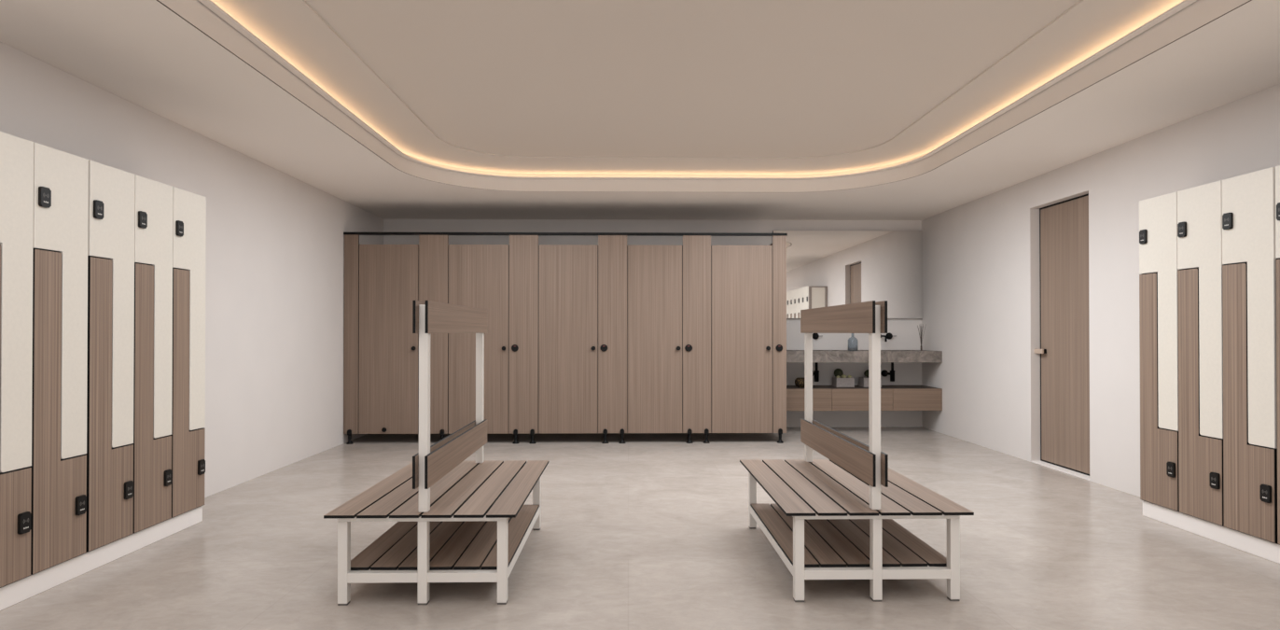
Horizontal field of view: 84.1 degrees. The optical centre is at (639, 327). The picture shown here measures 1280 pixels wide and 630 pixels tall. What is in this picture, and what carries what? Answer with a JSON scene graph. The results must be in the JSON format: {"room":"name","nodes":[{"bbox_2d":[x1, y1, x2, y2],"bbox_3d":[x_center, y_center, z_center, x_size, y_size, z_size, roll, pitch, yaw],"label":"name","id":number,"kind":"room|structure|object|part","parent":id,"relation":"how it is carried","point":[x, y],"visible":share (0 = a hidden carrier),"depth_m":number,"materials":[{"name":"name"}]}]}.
{"room":"changing room","nodes":[
{"label":"changing room","id":0,"kind":"room"},
{"bbox_2d":[0,41,383,497],"bbox_3d":[-3.091,-0.102,2.737,0.200,2.543,11.973,0,0,-1],"label":"wall","id":1,"kind":"structure","parent":0,"point":[274,240],"depth_m":5.42,"materials":[{"name":"paint"}]},
{"bbox_2d":[0,0,1279,220],"bbox_3d":[0.268,-1.469,2.802,6.618,0.251,11.673,0,0,-1],"label":"ceiling","id":2,"kind":"structure","parent":0,"point":[390,109],"depth_m":4.40,"materials":[{"name":"white paint"}]},
{"bbox_2d":[0,426,1279,629],"bbox_3d":[0.268,1.230,2.783,6.918,0.120,11.973,0,0,-1],"label":"floor","id":3,"kind":"structure","parent":0,"point":[648,531],"depth_m":3.52,"materials":[{"name":"concrete"}]},
{"bbox_2d":[0,131,33,587],"bbox_3d":[-2.794,0.136,2.914,0.358,1.880,0.311,0,0,-1],"label":"locker","id":4,"kind":"object","parent":3,"relation":"on","point":[16,153],"visible":1,"depth_m":2.98,"materials":[{"name":"cream laminate"},{"name":"wood-grain laminate"},{"name":"black plastic"}]},
{"bbox_2d":[30,142,88,574],"bbox_3d":[-2.799,0.138,3.226,0.358,1.880,0.311,0,0,-1],"label":"locker","id":5,"kind":"object","parent":3,"relation":"on","point":[61,178],"visible":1,"depth_m":3.21,"materials":[{"name":"wood-grain laminate"},{"name":"cream laminate"},{"name":"black plastic"}]},
{"bbox_2d":[0,505,202,610],"bbox_3d":[-2.817,1.128,3.536,0.333,0.095,1.557,0,0,-1],"label":"plinth","id":6,"kind":"object","parent":3,"relation":"on","point":[19,591],"visible":0.48,"depth_m":3.43,"materials":[{"name":"white"}]},
{"bbox_2d":[84,160,134,552],"bbox_3d":[-2.805,0.140,3.544,0.358,1.880,0.311,0,0,-1],"label":"locker","id":7,"kind":"object","parent":3,"relation":"on","point":[109,453],"visible":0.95,"depth_m":3.53,"materials":[{"name":"wood-grain laminate"},{"name":"cream laminate"},{"name":"black plastic"}]},
{"bbox_3d":[-2.645,-0.098,3.549,0.015,1.403,0.306,0,0,-1],"label":"door","id":8,"kind":"part","parent":7,"relation":"part of","materials":[{"name":"beige laminate"}]},
{"bbox_2d":[130,174,173,533],"bbox_3d":[-2.810,0.142,3.856,0.358,1.880,0.311,0,0,-1],"label":"locker","id":9,"kind":"object","parent":3,"relation":"on","point":[153,200],"visible":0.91,"depth_m":3.85,"materials":[{"name":"wood-grain laminate"},{"name":"cream laminate"},{"name":"black plastic"}]},
{"bbox_3d":[-2.650,-0.096,3.861,0.015,1.403,0.306,0,0,-1],"label":"door","id":10,"kind":"part","parent":9,"relation":"part of","materials":[{"name":"beige laminate"}]},
{"bbox_2d":[171,186,206,517],"bbox_3d":[-2.815,0.145,4.167,0.358,1.880,0.309,0,0,-1],"label":"locker","id":11,"kind":"object","parent":3,"relation":"on","point":[188,208],"visible":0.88,"depth_m":4.16,"materials":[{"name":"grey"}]},
{"bbox_2d":[323,300,548,605],"bbox_3d":[-0.928,0.534,3.584,0.794,1.283,1.255,0,0,-1],"label":"bench","id":12,"kind":"object","parent":3,"relation":"on","point":[446,511],"visible":1,"depth_m":3.19,"materials":[{"name":"wood-grain laminate"},{"name":"cream painted metal"}]},
{"bbox_3d":[-1.252,0.991,3.003,0.040,0.344,0.040,0,0,-1],"label":"leg","id":13,"kind":"part","parent":12,"relation":"part of","materials":[{"name":"white metal"}]},
{"bbox_3d":[-0.918,0.991,3.008,0.040,0.344,0.040,0,0,-1],"label":"leg","id":14,"kind":"part","parent":12,"relation":"part of","materials":[{"name":"white metal"}]},
{"bbox_3d":[-0.918,0.344,3.022,0.039,0.878,0.039,0,0,-1],"label":"post","id":15,"kind":"part","parent":12,"relation":"part of","materials":[{"name":"white metal"}]},
{"bbox_3d":[-0.928,0.811,3.575,0.708,0.024,1.170,0,0,-1],"label":"seat frame","id":16,"kind":"part","parent":12,"relation":"part of","materials":[{"name":"brown"}]},
{"bbox_3d":[-0.928,1.060,3.573,0.706,0.040,1.168,0,0,-1],"label":"shelf frame","id":17,"kind":"part","parent":12,"relation":"part of","materials":[{"name":"white"}]},
{"bbox_3d":[-0.937,0.352,4.147,0.039,0.878,0.039,0,0,-1],"label":"post","id":18,"kind":"part","parent":12,"relation":"part of","materials":[{"name":"white metal"}]},
{"bbox_3d":[-0.584,0.991,3.014,0.040,0.344,0.040,0,0,-1],"label":"leg","id":19,"kind":"part","parent":12,"relation":"part of","materials":[{"name":"white metal"}]},
{"bbox_3d":[-0.603,0.999,4.144,0.040,0.344,0.040,0,0,-1],"label":"leg","id":20,"kind":"part","parent":12,"relation":"part of","materials":[{"name":"white"}]},
{"bbox_2d":[343,232,787,444],"bbox_3d":[-0.774,0.113,7.944,4.603,2.186,1.229,0,0,-1],"label":"toilet cubicles","id":21,"kind":"object","parent":3,"relation":"on","point":[611,335],"visible":0.87,"depth_m":7.36,"materials":[{"name":"brown laminate"}]},
{"bbox_3d":[-2.600,0.123,7.340,0.611,1.957,0.018,0,0,-1],"label":"cubicle door","id":22,"kind":"part","parent":21,"relation":"part of","materials":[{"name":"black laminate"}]},
{"bbox_3d":[-1.673,0.123,7.356,0.615,1.957,0.018,0,0,-1],"label":"cubicle door","id":23,"kind":"part","parent":21,"relation":"part of","materials":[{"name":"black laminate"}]},
{"bbox_3d":[-0.764,-0.970,7.381,4.603,0.027,0.036,0,0,-1],"label":"head rail","id":24,"kind":"part","parent":21,"relation":"part of","materials":[{"name":"black metal"}]},
{"bbox_3d":[-0.746,0.123,7.371,0.609,1.957,0.018,0,0,-1],"label":"cubicle door","id":25,"kind":"part","parent":21,"relation":"part of","materials":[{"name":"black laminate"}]},
{"bbox_3d":[0.158,0.123,7.386,0.565,1.957,0.018,0,0,-1],"label":"cubicle door","id":26,"kind":"part","parent":21,"relation":"part of","materials":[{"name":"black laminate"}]},
{"bbox_3d":[1.064,0.123,7.401,0.630,1.957,0.018,0,0,-1],"label":"cubicle door","id":27,"kind":"part","parent":21,"relation":"part of","materials":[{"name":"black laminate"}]},
{"bbox_2d":[739,300,973,601],"bbox_3d":[1.005,0.534,3.623,0.794,1.283,1.255,0,0,-1],"label":"bench","id":28,"kind":"object","parent":3,"relation":"on","point":[838,511],"visible":1,"depth_m":3.23,"materials":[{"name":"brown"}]},
{"bbox_3d":[0.662,1.000,4.171,0.040,0.344,0.040,0,0,-1],"label":"leg","id":29,"kind":"part","parent":28,"relation":"part of","materials":[{"name":"white"}]},
{"bbox_3d":[0.680,0.992,3.042,0.040,0.344,0.040,0,0,-1],"label":"leg","id":30,"kind":"part","parent":28,"relation":"part of","materials":[{"name":"white"}]},
{"bbox_3d":[0.996,0.352,4.186,0.039,0.878,0.039,0,0,-1],"label":"post","id":31,"kind":"part","parent":28,"relation":"part of","materials":[{"name":"white metal"}]},
{"bbox_3d":[1.005,1.061,3.612,0.706,0.040,1.168,0,0,-1],"label":"shelf frame","id":32,"kind":"part","parent":28,"relation":"part of","materials":[{"name":"white"}]},
{"bbox_3d":[1.014,0.344,3.061,0.039,0.878,0.039,0,0,-1],"label":"post","id":33,"kind":"part","parent":28,"relation":"part of","materials":[{"name":"white metal"}]},
{"bbox_3d":[1.005,0.812,3.613,0.708,0.024,1.170,0,0,-1],"label":"seat frame","id":34,"kind":"part","parent":28,"relation":"part of","materials":[{"name":"white"}]},
{"bbox_3d":[1.014,0.992,3.047,0.040,0.344,0.040,0,0,-1],"label":"leg","id":35,"kind":"part","parent":28,"relation":"part of","materials":[{"name":"white metal"}]},
{"bbox_3d":[1.348,0.992,3.053,0.040,0.344,0.040,0,0,-1],"label":"leg","id":36,"kind":"part","parent":28,"relation":"part of","materials":[{"name":"white"}]},
{"bbox_2d":[1139,191,1179,511],"bbox_3d":[3.315,0.146,4.314,0.358,1.880,0.309,0,0,-1],"label":"locker","id":37,"kind":"object","parent":3,"relation":"on","point":[1158,215],"visible":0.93,"depth_m":4.31,"materials":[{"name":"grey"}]},
{"bbox_2d":[1177,180,1224,526],"bbox_3d":[3.320,0.143,4.003,0.358,1.880,0.311,0,0,-1],"label":"locker","id":38,"kind":"object","parent":3,"relation":"on","point":[1200,264],"visible":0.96,"depth_m":3.99,"materials":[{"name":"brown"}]},
{"bbox_2d":[1142,500,1279,563],"bbox_3d":[3.341,1.128,3.527,0.332,0.095,1.869,0,0,-1],"label":"plinth","id":39,"kind":"object","parent":3,"relation":"on","point":[1270,550],"visible":0.54,"depth_m":3.91,"materials":[{"name":"white"}]},
{"bbox_2d":[1221,166,1277,543],"bbox_3d":[3.325,0.141,3.692,0.358,1.880,0.311,0,0,-1],"label":"locker","id":40,"kind":"object","parent":3,"relation":"on","point":[1248,200],"visible":1,"depth_m":3.67,"materials":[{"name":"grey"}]},
{"bbox_2d":[1275,165,1279,544],"bbox_3d":[3.331,0.139,3.373,0.358,1.880,0.311,0,0,-1],"label":"locker","id":41,"kind":"object","parent":3,"relation":"on","point":[1277,168],"visible":1,"depth_m":3.51,"materials":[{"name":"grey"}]},
{"bbox_3d":[3.171,-0.099,3.373,0.015,1.403,0.306,0,0,-1],"label":"door","id":42,"kind":"part","parent":41,"relation":"part of","materials":[{"name":"beige laminate"}]},
{"bbox_2d":[383,219,921,427],"bbox_3d":[0.171,-0.060,8.678,6.518,2.543,0.200,0,0,-1],"label":"wall","id":43,"kind":"structure","parent":0,"point":[905,332],"depth_m":8.60,"materials":[{"name":"paint"}]},
{"bbox_2d":[812,333,819,339],"bbox_3d":[2.105,0.120,8.507,0.208,0.109,0.202,0,0,-1],"label":"faucet","id":44,"kind":"object","parent":43,"relation":"attached to","point":[815,336],"visible":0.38,"depth_m":8.57,"materials":[{"name":"black metal"}]},
{"bbox_2d":[772,230,923,318],"bbox_3d":[2.520,-0.637,8.598,1.819,1.057,0.046,0,0,-1],"label":"wall mirror","id":45,"kind":"object","parent":43,"relation":"attached to","point":[825,268],"visible":0.71,"depth_m":8.58,"materials":[{"name":"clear mirror"}]},
{"bbox_2d":[786,385,942,410],"bbox_3d":[2.480,0.827,8.332,1.909,0.251,0.555,0,0,-1],"label":"vanity cabinet","id":46,"kind":"object","parent":43,"relation":"attached to","point":[825,397],"visible":0.84,"depth_m":8.06,"materials":[{"name":"brown wood"}]},
{"bbox_2d":[794,377,804,387],"bbox_3d":[1.883,0.646,8.288,0.146,0.109,0.146,0,0,-1],"label":"round bowl","id":47,"kind":"object","parent":46,"relation":"on","point":[799,382],"visible":0.7,"depth_m":8.23,"materials":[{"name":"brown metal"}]},
{"bbox_3d":[1.854,0.825,8.053,0.645,0.251,0.018,0,0,-1],"label":"drawer","id":48,"kind":"part","parent":46,"relation":"part of","materials":[{"name":"brown wood"}]},
{"bbox_2d":[832,376,854,387],"bbox_3d":[2.412,0.649,8.422,0.210,0.106,0.190,0,0,-1],"label":"square planter","id":49,"kind":"object","parent":46,"relation":"on","point":[841,382],"visible":0.93,"depth_m":8.33,"materials":[{"name":"grey concrete"}]},
{"bbox_2d":[834,368,843,376],"bbox_3d":[2.366,0.546,8.451,0.109,0.103,0.107,0,0,-1],"label":"cactus","id":50,"kind":"object","parent":49,"relation":"on","point":[838,371],"visible":0.94,"depth_m":8.42,"materials":[{"name":"green plant"}]},
{"bbox_3d":[2.527,0.825,8.064,0.695,0.251,0.018,0,0,-1],"label":"drawer","id":51,"kind":"part","parent":46,"relation":"part of","materials":[{"name":"brown wood"}]},
{"bbox_2d":[858,376,881,387],"bbox_3d":[2.734,0.649,8.427,0.210,0.106,0.190,0,0,-1],"label":"square planter","id":52,"kind":"object","parent":46,"relation":"on","point":[862,381],"visible":0.56,"depth_m":8.35,"materials":[{"name":"grey concrete"}]},
{"bbox_2d":[863,369,868,376],"bbox_3d":[2.751,0.549,8.428,0.166,0.097,0.166,0,0,-1],"label":"cactus","id":53,"kind":"object","parent":52,"relation":"on","point":[866,372],"visible":0.21,"depth_m":8.40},
{"bbox_3d":[3.158,0.825,8.075,0.561,0.251,0.018,0,0,-1],"label":"drawer","id":54,"kind":"part","parent":46,"relation":"part of","materials":[{"name":"brown wood"}]},
{"bbox_2d":[786,349,942,361],"bbox_3d":[2.480,0.338,8.335,1.909,0.128,0.554,0,0,-1],"label":"countertop","id":55,"kind":"structure","parent":43,"relation":"attached to","point":[792,355],"depth_m":8.06,"materials":[{"name":"grey stone"}]},
{"bbox_2d":[812,361,819,381],"bbox_3d":[2.074,0.523,8.468,0.082,0.240,0.275,0,0,-1],"label":"trap","id":56,"kind":"object","parent":55,"relation":"attached to","point":[815,373],"visible":0.76,"depth_m":8.35,"materials":[{"name":"black metal"}]},
{"bbox_2d":[848,333,858,350],"bbox_3d":[2.467,0.167,8.221,0.114,0.212,0.114,0,0,-1],"label":"glass bottle vase","id":57,"kind":"object","parent":55,"relation":"on","point":[853,343],"visible":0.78,"depth_m":8.18,"materials":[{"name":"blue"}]},
{"bbox_2d":[881,361,895,381],"bbox_3d":[2.974,0.523,8.483,0.082,0.240,0.275,0,0,-1],"label":"trap","id":58,"kind":"object","parent":55,"relation":"attached to","point":[884,372],"visible":0.96,"depth_m":8.37,"materials":[{"name":"black metal"}]},
{"bbox_2d":[917,323,926,350],"bbox_3d":[3.287,0.116,8.284,0.074,0.315,0.083,0,0,-23],"label":"twigs","id":59,"kind":"object","parent":55,"relation":"on","point":[921,332],"visible":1,"depth_m":8.27,"materials":[{"name":"brown plant"}]},
{"bbox_2d":[880,332,892,341],"bbox_3d":[3.004,0.120,8.522,0.208,0.109,0.202,0,0,-1],"label":"faucet","id":60,"kind":"object","parent":43,"relation":"attached to","point":[888,335],"visible":0.89,"depth_m":8.57,"materials":[{"name":"black metal"}]},
{"bbox_3d":[3.029,0.107,8.596,0.082,0.082,0.055,0,0,-1],"label":"handle","id":61,"kind":"part","parent":60,"relation":"part of","materials":[{"name":"black metal"}]},
{"bbox_2d":[921,83,1279,496],"bbox_3d":[3.627,-0.101,2.848,0.200,2.543,11.973,0,0,-1],"label":"wall","id":62,"kind":"structure","parent":0,"point":[980,257],"depth_m":6.04,"materials":[{"name":"paint"}]},
{"bbox_2d":[1031,460,1089,480],"bbox_3d":[3.543,1.186,5.889,0.131,0.012,0.799,0,0,-1],"label":"trim","id":63,"kind":"structure","parent":62,"relation":"attached to","point":[1057,467],"depth_m":5.86,"materials":[{"name":"white"}]},
{"bbox_2d":[1034,193,1089,475],"bbox_3d":[3.558,0.060,5.905,0.100,2.240,0.816,0,0,-1],"label":"door","id":64,"kind":"structure","parent":62,"relation":"in","point":[1064,351],"depth_m":5.94,"materials":[{"name":"brown laminate"}]},
{"bbox_3d":[3.512,0.211,6.247,0.020,0.042,0.130,0,0,-1],"label":"handle","id":65,"kind":"part","parent":64,"relation":"part of","materials":[{"name":"silver metal"}]}
]}

